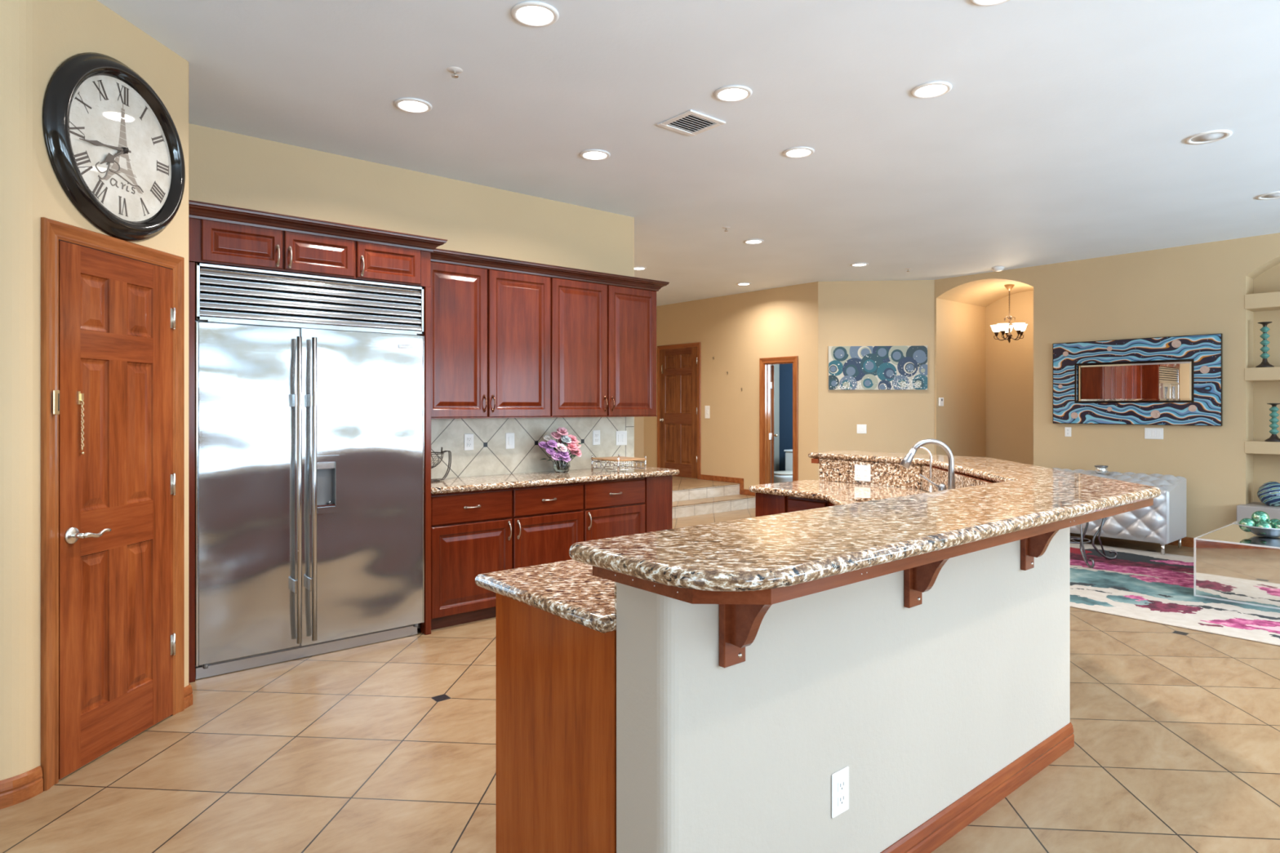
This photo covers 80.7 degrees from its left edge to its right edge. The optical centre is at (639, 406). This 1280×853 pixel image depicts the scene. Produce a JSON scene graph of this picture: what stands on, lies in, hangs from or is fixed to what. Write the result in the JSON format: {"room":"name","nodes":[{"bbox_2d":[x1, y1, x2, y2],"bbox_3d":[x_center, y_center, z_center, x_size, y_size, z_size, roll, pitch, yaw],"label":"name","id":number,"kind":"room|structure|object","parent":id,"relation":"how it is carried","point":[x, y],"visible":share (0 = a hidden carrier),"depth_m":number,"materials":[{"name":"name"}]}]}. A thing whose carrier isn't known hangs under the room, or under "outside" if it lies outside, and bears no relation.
{"room":"kitchen","nodes":[
{"label":"kitchen","id":0,"kind":"room"},
{"bbox_2d":[0,0,188,780],"bbox_3d":[-3.728,-0.110,2.447,3.872,3.020,1.648,0,0,-40],"label":"wall","id":1,"kind":"structure","parent":0,"point":[37,37],"depth_m":2.70,"materials":[{"name":"beige paint"}]},
{"bbox_2d":[0,765,43,809],"bbox_3d":[-3.344,1.353,1.717,3.114,0.095,0.066,0,0,-40],"label":"baseboard","id":2,"kind":"structure","parent":1,"relation":"attached to","point":[16,789],"depth_m":2.67,"materials":[{"name":"brown wood"}]},
{"bbox_2d":[40,217,184,791],"bbox_3d":[-2.115,0.354,3.113,0.076,2.092,0.741,0,0,5],"label":"door","id":3,"kind":"structure","parent":1,"relation":"in","point":[113,308],"depth_m":3.05,"materials":[{"name":"orange wood"}]},
{"bbox_2d":[42,52,185,241],"bbox_3d":[-2.127,-1.060,3.115,0.053,0.736,0.736,0,0,5],"label":"wall clock","id":4,"kind":"object","parent":1,"relation":"attached to","point":[113,147],"visible":1,"depth_m":3.06,"materials":[{"name":"black plastic"}]},
{"bbox_2d":[103,103,142,194],"bbox_3d":[-2.137,-1.083,3.116,0.001,0.345,0.222,0,0,5],"label":"print","id":5,"kind":"object","parent":4,"relation":"attached to","point":[122,122],"depth_m":3.12,"materials":[{"name":"brown"}]},
{"bbox_2d":[184,682,192,709],"bbox_3d":[-2.181,1.353,3.621,0.051,0.095,0.314,0,0,-32],"label":"baseboard","id":6,"kind":"structure","parent":1,"relation":"attached to","point":[188,690],"depth_m":3.52,"materials":[{"name":"brown wood"}]},
{"bbox_2d":[188,123,634,479],"bbox_3d":[-1.412,-0.110,5.382,3.455,3.020,0.160,0,0,-40],"label":"wall","id":7,"kind":"structure","parent":0,"point":[226,168],"depth_m":5.36,"materials":[{"name":"beige paint"}]},
{"bbox_2d":[188,200,447,682],"bbox_3d":[-1.936,0.185,4.431,1.418,2.429,0.654,0,0,-40],"label":"upper cabinet","id":8,"kind":"object","parent":7,"relation":"attached to","point":[219,234],"visible":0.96,"depth_m":4.11,"materials":[{"name":"brown wood"}]},
{"bbox_2d":[464,433,473,450],"bbox_3d":[-1.230,0.253,5.425,0.076,0.120,0.009,0,0,-40],"label":"wall outlet","id":9,"kind":"object","parent":7,"relation":"attached to","point":[468,437],"visible":1,"depth_m":5.42,"materials":[{"name":"white plastic"}]},
{"bbox_2d":[431,248,556,418],"bbox_3d":[-1.124,-0.471,5.259,1.036,1.098,0.389,0,0,-40],"label":"upper cabinet","id":10,"kind":"object","parent":7,"relation":"attached to","point":[491,315],"visible":0.88,"depth_m":5.17,"materials":[{"name":"brown wood"}]},
{"bbox_2d":[505,432,514,448],"bbox_3d":[-0.972,0.254,5.644,0.076,0.120,0.009,0,0,-40],"label":"light switch","id":11,"kind":"object","parent":7,"relation":"attached to","point":[509,437],"visible":1,"depth_m":5.64,"materials":[{"name":"white plastic"}]},
{"bbox_2d":[592,430,599,444],"bbox_3d":[-0.355,0.252,6.166,0.076,0.120,0.009,0,0,-40],"label":"wall outlet","id":12,"kind":"object","parent":7,"relation":"attached to","point":[596,433],"visible":1,"depth_m":6.16,"materials":[{"name":"white plastic"}]},
{"bbox_2d":[550,266,669,417],"bbox_3d":[-0.309,-0.471,5.956,1.108,1.098,0.399,0,0,-40],"label":"upper cabinet","id":13,"kind":"object","parent":7,"relation":"attached to","point":[603,325],"visible":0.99,"depth_m":5.79,"materials":[{"name":"brown wood"}]},
{"bbox_2d":[616,431,626,445],"bbox_3d":[-0.154,0.262,6.336,0.118,0.120,0.009,0,0,-40],"label":"light switch","id":14,"kind":"object","parent":7,"relation":"attached to","point":[621,436],"visible":1,"depth_m":6.33,"materials":[{"name":"white plastic"}]},
{"bbox_2d":[634,416,644,466],"bbox_3d":[-1.565,-0.110,11.089,4.140,3.020,0.150,0,0,-40],"label":"wall","id":15,"kind":"structure","parent":0,"point":[638,420],"depth_m":12.31,"materials":[{"name":"beige paint"}]},
{"bbox_2d":[0,507,1279,852],"bbox_3d":[1.156,1.460,4.516,14.400,0.120,13.800,0,0,-40],"label":"floor","id":16,"kind":"structure","parent":0,"point":[389,746],"depth_m":2.96,"materials":[{"name":"beige tile"}]},
{"bbox_2d":[195,262,424,679],"bbox_3d":[-1.945,0.331,4.415,1.226,2.134,0.606,0,0,-40],"label":"refrigerator","id":17,"kind":"object","parent":16,"relation":"on","point":[309,389],"visible":0.94,"depth_m":4.15,"materials":[{"name":"grey metal"}]},
{"bbox_2d":[316,462,334,469],"bbox_3d":[-1.808,0.332,4.288,0.114,0.037,0.068,0,0,-40],"label":"panel","id":18,"kind":"object","parent":17,"relation":"attached to","point":[320,465],"depth_m":4.27,"materials":[{"name":"silver metal"}]},
{"bbox_2d":[431,482,583,630],"bbox_3d":[-1.015,0.970,5.242,1.180,0.860,0.582,0,0,-40],"label":"base cabinet","id":19,"kind":"object","parent":16,"relation":"on","point":[474,533],"visible":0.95,"depth_m":4.94,"materials":[{"name":"brown wood"}]},
{"bbox_2d":[496,593,616,852],"bbox_3d":[0.469,0.970,2.649,1.880,0.860,0.575,0,0,-40],"label":"base cabinet","id":20,"kind":"object","parent":16,"relation":"on","point":[556,676],"visible":0.19,"depth_m":2.03,"materials":[{"name":"orange wood"}]},
{"bbox_2d":[475,480,927,633],"bbox_3d":[0.539,0.519,3.487,3.169,0.040,1.804,0,0,-40],"label":"countertop","id":21,"kind":"structure","parent":20,"relation":"on","point":[568,589],"depth_m":2.17,"materials":[{"name":"beige stone"}]},
{"bbox_2d":[614,458,990,613],"bbox_3d":[1.072,0.426,3.292,1.053,0.145,3.580,0,0,21],"label":"granite splash","id":22,"kind":"object","parent":21,"relation":"on","point":[887,474],"visible":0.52,"depth_m":4.71,"materials":[{"name":"brown stone"}]},
{"bbox_2d":[854,464,870,481],"bbox_3d":[1.437,0.428,4.872,0.009,0.105,0.118,0,0,-40],"label":"wall outlet","id":23,"kind":"object","parent":22,"relation":"attached to","point":[862,473],"visible":1,"depth_m":4.87,"materials":[{"name":"white plastic"}]},
{"bbox_2d":[855,467,860,478],"bbox_3d":[1.417,0.428,4.893,0.004,0.068,0.034,0,0,-40],"label":"socket","id":24,"kind":"object","parent":23,"relation":"attached to","point":[857,469],"depth_m":4.89,"materials":[{"name":"white plastic"}]},
{"bbox_2d":[863,467,868,479],"bbox_3d":[1.455,0.428,4.848,0.004,0.068,0.034,0,0,-40],"label":"socket","id":25,"kind":"object","parent":23,"relation":"attached to","point":[865,469],"depth_m":4.85,"materials":[{"name":"white plastic"}]},
{"bbox_2d":[920,446,933,492],"bbox_3d":[1.591,0.361,4.272,0.146,0.277,0.046,0,0,5],"label":"water tap","id":26,"kind":"object","parent":21,"relation":"on","point":[931,487],"visible":0.56,"depth_m":4.26,"materials":[{"name":"silver metal"}]},
{"bbox_2d":[899,439,955,489],"bbox_3d":[1.472,0.331,3.848,0.288,0.337,0.060,0,0,5],"label":"kitchen faucet","id":27,"kind":"object","parent":21,"relation":"on","point":[906,461],"visible":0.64,"depth_m":3.83,"materials":[{"name":"grey metal"}]},
{"bbox_2d":[919,474,946,491],"bbox_3d":[1.538,0.425,3.953,0.139,0.148,0.052,0,0,19],"label":"handle","id":28,"kind":"object","parent":21,"relation":"on","point":[941,486],"visible":0.56,"depth_m":3.94,"materials":[{"name":"grey metal"}]},
{"bbox_2d":[582,475,672,541],"bbox_3d":[-0.234,0.970,5.903,0.866,0.860,0.582,0,0,-40],"label":"base cabinet","id":29,"kind":"object","parent":16,"relation":"on","point":[629,506],"visible":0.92,"depth_m":5.68,"materials":[{"name":"brown wood"}]},
{"bbox_2d":[431,465,679,493],"bbox_3d":[-0.657,0.519,5.538,2.106,0.040,0.573,0,0,-40],"label":"countertop","id":30,"kind":"structure","parent":29,"relation":"on","point":[460,484],"depth_m":5.36,"materials":[{"name":"beige stone"}]},
{"bbox_2d":[431,447,451,482],"bbox_3d":[-1.415,0.384,5.026,0.275,0.225,0.243,0,0,-4],"label":"wire basket","id":31,"kind":"object","parent":30,"relation":"on","point":[442,452],"visible":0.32,"depth_m":5.10,"materials":[{"name":"grey metal"}]},
{"bbox_2d":[431,452,444,468],"bbox_3d":[-1.431,0.362,5.025,0.243,0.109,0.243,0,0,-40],"label":"bowl","id":32,"kind":"object","parent":31,"relation":"on","point":[441,453],"depth_m":5.03,"materials":[{"name":"grey metal"}]},
{"bbox_2d":[538,426,582,473],"bbox_3d":[-0.599,0.326,5.718,0.368,0.345,0.253,0,0,-40],"label":"flower vase","id":33,"kind":"object","parent":30,"relation":"on","point":[561,464],"visible":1,"depth_m":5.67,"materials":[{"name":"clear glass"}]},
{"bbox_2d":[591,453,646,473],"bbox_3d":[-0.168,0.440,5.898,0.288,0.117,0.348,0,0,-40],"label":"rack","id":34,"kind":"object","parent":30,"relation":"on","point":[618,459],"visible":1,"depth_m":5.85,"materials":[{"name":"silver metal"}]},
{"bbox_2d":[755,493,828,516],"bbox_3d":[1.132,0.970,4.755,0.608,0.860,0.535,0,0,-40],"label":"base cabinet","id":35,"kind":"object","parent":16,"relation":"on","point":[766,504],"visible":0.13,"depth_m":4.60,"materials":[{"name":"brown wood"}]},
{"bbox_2d":[1070,541,1279,646],"bbox_3d":[4.500,1.394,5.611,2.720,0.012,3.950,0,0,-40],"label":"area rug","id":36,"kind":"object","parent":16,"relation":"on","point":[1153,587],"visible":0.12,"depth_m":5.48,"materials":[{"name":"multicoloured carpet"}]},
{"bbox_2d":[1070,517,1117,568],"bbox_3d":[3.906,1.142,6.870,0.760,0.489,0.760,0,0,-40],"label":"side table","id":37,"kind":"object","parent":36,"relation":"on","point":[1082,538],"visible":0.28,"depth_m":6.81,"materials":[{"name":"grey metal"}]},
{"bbox_2d":[1052,467,1186,555],"bbox_3d":[4.456,1.027,8.019,0.615,0.721,2.118,0,0,-40],"label":"tufted sofa","id":38,"kind":"object","parent":36,"relation":"on","point":[1163,522],"visible":0.33,"depth_m":7.25,"materials":[{"name":"silver leather"}]},
{"bbox_2d":[1094,465,1107,473],"bbox_3d":[4.760,0.642,7.780,0.120,0.072,0.120,0,0,-40],"label":"candle jar","id":39,"kind":"object","parent":38,"relation":"on","point":[1098,468],"visible":1,"depth_m":7.73,"materials":[{"name":"silver metal"}]},
{"bbox_2d":[1193,523,1279,609],"bbox_3d":[4.900,1.174,5.386,1.100,0.427,1.300,0,0,-40],"label":"coffee table","id":40,"kind":"object","parent":36,"relation":"on","point":[1232,564],"visible":0.99,"depth_m":5.36,"materials":[{"name":"silver metal"}]},
{"bbox_2d":[1232,520,1279,537],"bbox_3d":[4.678,0.918,5.618,0.410,0.082,0.410,0,0,-40],"label":"glass bowl","id":41,"kind":"object","parent":40,"relation":"on","point":[1270,532],"visible":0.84,"depth_m":5.53,"materials":[{"name":"silver metal"}]},
{"bbox_2d":[1238,518,1256,532],"bbox_3d":[4.553,0.885,5.649,0.104,0.104,0.104,0,0,-40],"label":"glass ball","id":42,"kind":"object","parent":41,"relation":"in","point":[1246,522],"visible":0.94,"depth_m":5.62,"materials":[{"name":"green glass"}]},
{"bbox_2d":[1251,511,1270,524],"bbox_3d":[4.643,0.832,5.640,0.110,0.110,0.110,0,0,-40],"label":"glass ball","id":43,"kind":"object","parent":41,"relation":"in","point":[1257,516],"visible":0.71,"depth_m":5.61,"materials":[{"name":"green glass"}]},
{"bbox_2d":[1255,520,1272,534],"bbox_3d":[4.610,0.894,5.566,0.100,0.100,0.100,0,0,-40],"label":"glass ball","id":44,"kind":"object","parent":41,"relation":"in","point":[1261,524],"visible":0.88,"depth_m":5.54,"materials":[{"name":"green glass"}]},
{"bbox_2d":[1269,518,1279,525],"bbox_3d":[4.766,0.888,5.653,0.100,0.100,0.100,0,0,-40],"label":"glass ball","id":45,"kind":"object","parent":41,"relation":"in","point":[1272,522],"visible":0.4,"depth_m":5.64,"materials":[{"name":"green glass"}]},
{"bbox_2d":[1272,520,1279,528],"bbox_3d":[4.718,0.888,5.540,0.104,0.104,0.104,0,0,-40],"label":"glass ball","id":46,"kind":"object","parent":41,"relation":"in","point":[1277,525],"visible":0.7,"depth_m":5.53,"materials":[{"name":"green glass"}]},
{"bbox_2d":[1236,502,1279,520],"bbox_3d":[6.244,1.165,6.763,0.470,0.470,1.335,0,0,-40],"label":"trim ledge","id":47,"kind":"object","parent":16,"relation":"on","point":[1243,511],"visible":0.24,"depth_m":7.04,"materials":[{"name":"grey stone"}]},
{"bbox_2d":[1257,481,1279,506],"bbox_3d":[5.953,0.817,7.083,0.240,0.226,0.240,0,0,-40],"label":"striped vase","id":48,"kind":"object","parent":47,"relation":"on","point":[1268,493],"visible":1,"depth_m":7.03,"materials":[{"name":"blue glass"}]},
{"bbox_2d":[97,0,1279,306],"bbox_3d":[1.156,-1.680,4.516,14.400,0.120,13.800,0,0,-40],"label":"ceiling","id":49,"kind":"structure","parent":0,"point":[1061,129],"depth_m":4.18,"materials":[{"name":"white paint"}]},
{"bbox_2d":[394,97,431,113],"bbox_3d":[-1.216,-1.615,4.043,0.196,0.010,0.196,0,0,-40],"label":"recessed light","id":50,"kind":"object","parent":49,"relation":"in","point":[407,104],"visible":1,"depth_m":4.03,"materials":[{"name":"white plastic"}]},
{"bbox_2d":[446,66,462,78],"bbox_3d":[-0.890,-1.603,3.623,0.076,0.034,0.076,0,0,-40],"label":"sprinkler","id":51,"kind":"object","parent":49,"relation":"attached to","point":[455,70],"visible":1,"depth_m":3.62,"materials":[{"name":"white metal"}]},
{"bbox_2d":[511,0,559,26],"bbox_3d":[-0.432,-1.615,3.105,0.196,0.010,0.196,0,0,-40],"label":"recessed light","id":52,"kind":"object","parent":49,"relation":"in","point":[531,13],"visible":1,"depth_m":3.10,"materials":[{"name":"white plastic"}]},
{"bbox_2d":[579,149,610,159],"bbox_3d":[-0.289,-1.615,4.834,0.196,0.010,0.196,0,0,-40],"label":"recessed light","id":53,"kind":"object","parent":49,"relation":"in","point":[589,154],"visible":1,"depth_m":4.82,"materials":[{"name":"white"}]},
{"bbox_2d":[634,266,646,270],"bbox_3d":[-0.022,-1.615,8.792,0.196,0.010,0.196,0,0,-40],"label":"recessed light","id":54,"kind":"object","parent":49,"relation":"in","point":[635,268],"visible":0.72,"depth_m":8.77,"materials":[{"name":"white"}]},
{"bbox_2d":[657,109,725,136],"bbox_3d":[0.293,-1.615,4.297,0.280,0.010,0.276,0,0,-40],"label":"ceiling vent","id":55,"kind":"object","parent":49,"relation":"in","point":[691,122],"visible":1,"depth_m":4.29,"materials":[{"name":"white metal"}]},
{"bbox_2d":[714,84,751,102],"bbox_3d":[0.480,-1.615,3.890,0.196,0.010,0.196,0,0,-40],"label":"recessed light","id":56,"kind":"object","parent":49,"relation":"in","point":[733,93],"visible":1,"depth_m":3.88,"materials":[{"name":"white"}]},
{"bbox_2d":[736,282,751,285],"bbox_3d":[1.364,-1.615,9.907,0.196,0.010,0.196,0,0,-40],"label":"recessed light","id":57,"kind":"object","parent":49,"relation":"in","point":[740,283],"visible":1,"depth_m":9.87,"materials":[{"name":"white"}]},
{"bbox_2d":[743,239,764,244],"bbox_3d":[1.112,-1.615,7.367,0.196,0.010,0.196,0,0,-40],"label":"recessed light","id":58,"kind":"object","parent":49,"relation":"in","point":[749,241],"visible":1,"depth_m":7.34,"materials":[{"name":"white"}]},
{"bbox_2d":[782,146,814,157],"bbox_3d":[1.008,-1.615,4.787,0.196,0.010,0.196,0,0,-40],"label":"recessed light","id":59,"kind":"object","parent":49,"relation":"in","point":[796,152],"visible":1,"depth_m":4.77,"materials":[{"name":"white plastic"}]},
{"bbox_2d":[850,262,868,266],"bbox_3d":[2.492,-1.615,8.561,0.196,0.010,0.196,0,0,-40],"label":"recessed light","id":60,"kind":"object","parent":49,"relation":"in","point":[856,264],"visible":1,"depth_m":8.55,"materials":[{"name":"white"}]},
{"bbox_2d":[911,81,951,97],"bbox_3d":[1.486,-1.615,3.844,0.196,0.010,0.196,0,0,-40],"label":"recessed light","id":61,"kind":"object","parent":49,"relation":"in","point":[931,89],"visible":1,"depth_m":3.83,"materials":[{"name":"white"}]},
{"bbox_2d":[969,0,1009,5],"bbox_3d":[1.389,-1.615,2.938,0.196,0.010,0.196,0,0,-40],"label":"recessed light","id":62,"kind":"object","parent":49,"relation":"in","point":[979,2],"visible":1,"depth_m":3.00,"materials":[{"name":"white"}]},
{"bbox_2d":[991,266,1004,271],"bbox_3d":[4.162,-1.599,8.765,0.140,0.042,0.140,0,0,-40],"label":"smoke detector","id":63,"kind":"object","parent":49,"relation":"attached to","point":[994,268],"visible":1,"depth_m":8.72,"materials":[{"name":"white plastic"}]},
{"bbox_2d":[1184,129,1232,144],"bbox_3d":[3.407,-1.614,4.521,0.230,0.012,0.230,0,0,-40],"label":"recessed light","id":64,"kind":"object","parent":49,"relation":"attached to","point":[1211,136],"visible":1,"depth_m":4.51,"materials":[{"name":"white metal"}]},
{"bbox_2d":[1255,191,1279,199],"bbox_3d":[4.852,-1.614,5.760,0.230,0.012,0.230,0,0,-40],"label":"recessed light","id":65,"kind":"object","parent":49,"relation":"attached to","point":[1273,195],"visible":1,"depth_m":5.77,"materials":[{"name":"white metal"}]},
{"bbox_2d":[1260,192,1279,198],"bbox_3d":[4.852,-1.613,5.760,0.170,0.010,0.170,0,0,-40],"label":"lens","id":66,"kind":"object","parent":65,"relation":"attached to","point":[1273,195],"depth_m":5.76,"materials":[{"name":"grey"}]},
{"bbox_2d":[672,476,739,502],"bbox_3d":[-0.772,1.245,10.271,3.975,0.310,2.124,0,0,-40],"label":"floor","id":67,"kind":"structure","parent":0,"point":[683,488],"depth_m":10.45,"materials":[{"name":"beige tile"}]},
{"bbox_2d":[773,448,792,483],"bbox_3d":[2.281,1.032,11.417,0.716,0.735,0.490,0,0,-40],"label":"toilet","id":68,"kind":"object","parent":67,"relation":"on","point":[787,475],"visible":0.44,"depth_m":11.26,"materials":[{"name":"white ceramic"}]},
{"bbox_2d":[672,494,755,518],"bbox_3d":[0.020,1.323,9.336,3.975,0.155,0.333,0,0,-40],"label":"step","id":69,"kind":"structure","parent":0,"point":[682,508],"depth_m":9.97,"materials":[{"name":"beige tile"}]},
{"bbox_2d":[644,281,817,489],"bbox_3d":[1.176,-0.110,11.147,0.120,3.020,3.605,0,0,-40],"label":"wall","id":70,"kind":"structure","parent":0,"point":[740,330],"depth_m":10.74,"materials":[{"name":"beige paint"}]},
{"bbox_2d":[657,342,701,479],"bbox_3d":[0.576,0.057,11.711,0.067,2.066,0.978,0,0,-40],"label":"door","id":71,"kind":"structure","parent":70,"relation":"in","point":[678,366],"depth_m":11.69,"materials":[{"name":"brown wood"}]},
{"bbox_2d":[705,405,709,418],"bbox_3d":[1.004,0.077,11.250,0.009,0.190,0.100,0,0,-40],"label":"light switch","id":72,"kind":"object","parent":70,"relation":"attached to","point":[707,407],"visible":1,"depth_m":11.25,"materials":[{"name":"white plastic"}]},
{"bbox_2d":[700,474,755,496],"bbox_3d":[1.262,1.130,10.941,0.016,0.230,1.070,0,0,-40],"label":"baseboard","id":73,"kind":"structure","parent":70,"relation":"attached to","point":[735,480],"depth_m":10.86,"materials":[{"name":"brown wood"}]},
{"bbox_2d":[759,355,798,484],"bbox_3d":[1.876,0.362,10.432,0.417,2.075,1.003,0,0,-13],"label":"door frame","id":74,"kind":"structure","parent":70,"relation":"in","point":[765,384],"depth_m":10.42,"materials":[{"name":"brown wood"}]},
{"bbox_2d":[770,364,779,483],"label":"door","id":75,"kind":"structure","parent":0,"point":[776,367],"depth_m":12.03,"materials":[{"name":"grey paint"}]},
{"bbox_2d":[779,363,792,471],"bbox_3d":[2.798,-0.110,11.475,0.100,3.020,1.900,0,0,-40],"label":"wall","id":76,"kind":"structure","parent":0,"point":[785,370],"depth_m":11.97,"materials":[{"name":"blue paint"}]},
{"bbox_2d":[616,480,1070,852],"bbox_3d":[1.182,0.893,3.290,1.236,1.014,3.821,0,0,21],"label":"wall","id":77,"kind":"structure","parent":0,"point":[924,704],"depth_m":2.06,"materials":[{"name":"beige paint"}]},
{"bbox_2d":[719,604,771,667],"bbox_3d":[0.282,0.497,1.709,0.074,0.222,0.215,0,0,-40],"label":"bracket","id":78,"kind":"object","parent":77,"relation":"attached to","point":[739,624],"visible":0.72,"depth_m":1.75,"materials":[{"name":"red wood"}]},
{"bbox_2d":[831,766,848,817],"bbox_3d":[0.552,1.060,2.073,0.078,0.120,0.009,0,0,-40],"label":"wall outlet","id":79,"kind":"object","parent":77,"relation":"attached to","point":[840,780],"visible":1,"depth_m":2.07,"materials":[{"name":"white plastic"}]},
{"bbox_2d":[837,778,845,792],"bbox_3d":[0.554,1.040,2.071,0.034,0.029,0.004,0,0,-40],"label":"socket","id":80,"kind":"object","parent":79,"relation":"attached to","point":[841,782],"depth_m":2.07,"materials":[{"name":"white plastic"}]},
{"bbox_2d":[837,792,845,807],"bbox_3d":[0.554,1.079,2.071,0.034,0.029,0.004,0,0,-40],"label":"socket","id":81,"kind":"object","parent":79,"relation":"attached to","point":[841,796],"depth_m":2.07,"materials":[{"name":"white plastic"}]},
{"bbox_2d":[568,450,1161,604],"bbox_3d":[1.291,0.349,3.272,1.623,0.072,4.275,0,0,21],"label":"bar","id":82,"kind":"object","parent":77,"relation":"on","point":[774,558],"visible":0.99,"depth_m":1.88,"materials":[{"name":"beige stone"}]},
{"bbox_2d":[903,558,949,608],"bbox_3d":[0.898,0.497,2.231,0.074,0.222,0.215,0,0,-40],"label":"bracket","id":83,"kind":"object","parent":77,"relation":"attached to","point":[917,580],"visible":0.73,"depth_m":2.27,"materials":[{"name":"red wood"}]},
{"bbox_2d":[880,722,1074,852],"bbox_3d":[1.300,1.353,3.350,1.084,0.095,3.698,0,0,19],"label":"baseboard","id":84,"kind":"structure","parent":77,"relation":"attached to","point":[944,825],"depth_m":2.60,"materials":[{"name":"orange wood"}]},
{"bbox_2d":[1020,529,1058,570],"bbox_3d":[1.516,0.497,2.754,0.074,0.222,0.215,0,0,-40],"label":"bracket","id":85,"kind":"object","parent":77,"relation":"attached to","point":[1036,546],"visible":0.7,"depth_m":2.80,"materials":[{"name":"red wood"}]},
{"bbox_2d":[817,280,934,480],"bbox_3d":[3.057,-0.110,9.754,1.590,3.020,0.177,0,0,5],"label":"wall","id":86,"kind":"structure","parent":0,"point":[896,313],"depth_m":9.67,"materials":[{"name":"beige paint"}]},
{"bbox_2d":[857,424,866,433],"bbox_3d":[2.847,0.283,9.679,0.122,0.118,0.009,0,0,5],"label":"light switch","id":87,"kind":"object","parent":86,"relation":"attached to","point":[861,428],"visible":1,"depth_m":9.68,"materials":[{"name":"white plastic"}]},
{"bbox_2d":[827,345,927,390],"bbox_3d":[3.041,-0.499,9.647,1.238,0.562,0.039,0,0,5],"label":"painting","id":88,"kind":"object","parent":86,"relation":"attached to","point":[849,367],"visible":1,"depth_m":9.63,"materials":[{"name":"blue paint"}]},
{"bbox_2d":[941,280,1033,465],"bbox_3d":[4.711,-0.072,9.610,1.231,2.945,1.183,0,0,-40],"label":"wall","id":89,"kind":"structure","parent":0,"point":[987,382],"depth_m":10.13,"materials":[{"name":"beige paint"}]},
{"bbox_2d":[938,397,943,406],"bbox_3d":[3.850,-0.065,9.637,0.100,0.110,0.025,0,0,-40],"label":"thermostat","id":90,"kind":"object","parent":89,"relation":"attached to","point":[940,399],"visible":1,"depth_m":9.62,"materials":[{"name":"white plastic"}]},
{"bbox_2d":[990,284,1027,343],"bbox_3d":[4.659,-1.173,9.524,0.425,0.735,0.432,0,0,-40],"label":"chandelier","id":91,"kind":"object","parent":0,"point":[1020,327],"visible":1,"depth_m":9.49,"materials":[{"name":"white glass"}]},
{"bbox_2d":[934,232,1279,537],"bbox_3d":[6.780,-0.110,6.122,0.120,3.020,9.220,0,0,-40],"label":"wall","id":92,"kind":"structure","parent":0,"point":[1195,289],"depth_m":7.75,"materials":[{"name":"beige paint"}]},
{"bbox_2d":[1064,426,1071,436],"bbox_3d":[4.769,0.278,8.397,0.009,0.105,0.066,0,0,-40],"label":"wall outlet","id":93,"kind":"object","parent":92,"relation":"attached to","point":[1067,429],"visible":1,"depth_m":8.40,"materials":[{"name":"white plastic"}]},
{"bbox_2d":[1074,533,1193,547],"bbox_3d":[5.144,1.353,7.951,0.014,0.095,1.890,0,0,-40],"label":"baseboard","id":94,"kind":"structure","parent":92,"relation":"attached to","point":[1186,541],"depth_m":7.56,"materials":[{"name":"brown wood"}]},
{"bbox_2d":[1053,333,1222,426],"bbox_3d":[5.157,-0.264,7.908,0.048,0.898,1.540,0,0,-40],"label":"mirror","id":95,"kind":"object","parent":92,"relation":"attached to","point":[1169,380],"visible":1,"depth_m":7.84,"materials":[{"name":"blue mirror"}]},
{"bbox_2d":[1076,360,1191,401],"bbox_3d":[5.168,-0.260,7.915,0.011,0.418,1.071,0,0,-40],"label":"mirror glass","id":96,"kind":"object","parent":95,"relation":"attached to","point":[1096,380],"depth_m":7.90,"materials":[{"name":"silver mirror"}]},
{"bbox_2d":[1144,427,1163,439],"bbox_3d":[5.298,0.274,7.771,0.009,0.115,0.165,0,0,-40],"label":"light switch","id":97,"kind":"object","parent":92,"relation":"attached to","point":[1149,433],"visible":1,"depth_m":7.77,"materials":[{"name":"white plastic"}]},
{"bbox_2d":[1244,291,1279,311],"bbox_3d":[6.319,-1.004,6.803,0.304,0.143,1.319,0,0,-40],"label":"shelf","id":98,"kind":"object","parent":92,"relation":"attached to","point":[1266,301],"depth_m":7.12,"materials":[{"name":"beige paint"}]},
{"bbox_2d":[1244,366,1279,382],"bbox_3d":[6.319,-0.310,6.803,0.304,0.125,1.319,0,0,-40],"label":"shelf","id":99,"kind":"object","parent":92,"relation":"attached to","point":[1253,374],"depth_m":7.11,"materials":[{"name":"beige paint"}]},
{"bbox_2d":[1255,321,1274,367],"bbox_3d":[5.932,-0.589,7.155,0.140,0.430,0.140,0,0,-40],"label":"candle holder","id":100,"kind":"object","parent":99,"relation":"on","point":[1264,363],"visible":1,"depth_m":7.13,"materials":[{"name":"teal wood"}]},
{"bbox_2d":[1244,440,1279,454],"bbox_3d":[6.319,0.386,6.803,0.304,0.118,1.319,0,0,-40],"label":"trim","id":101,"kind":"structure","parent":92,"relation":"attached to","point":[1254,446],"depth_m":7.11,"materials":[{"name":"beige paint"}]},
{"bbox_2d":[1264,403,1279,441],"bbox_3d":[5.976,0.146,7.103,0.140,0.361,0.140,0,0,-40],"label":"candle holder","id":102,"kind":"object","parent":101,"relation":"on","point":[1273,437],"visible":1,"depth_m":7.08,"materials":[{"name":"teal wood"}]},
{"bbox_2d":[1248,258,1279,502],"bbox_3d":[6.374,-0.052,6.841,0.190,2.865,1.307,0,0,-40],"label":"wall niche","id":103,"kind":"object","parent":92,"relation":"in","point":[1263,468],"visible":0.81,"depth_m":7.33,"materials":[{"name":"beige paint"}]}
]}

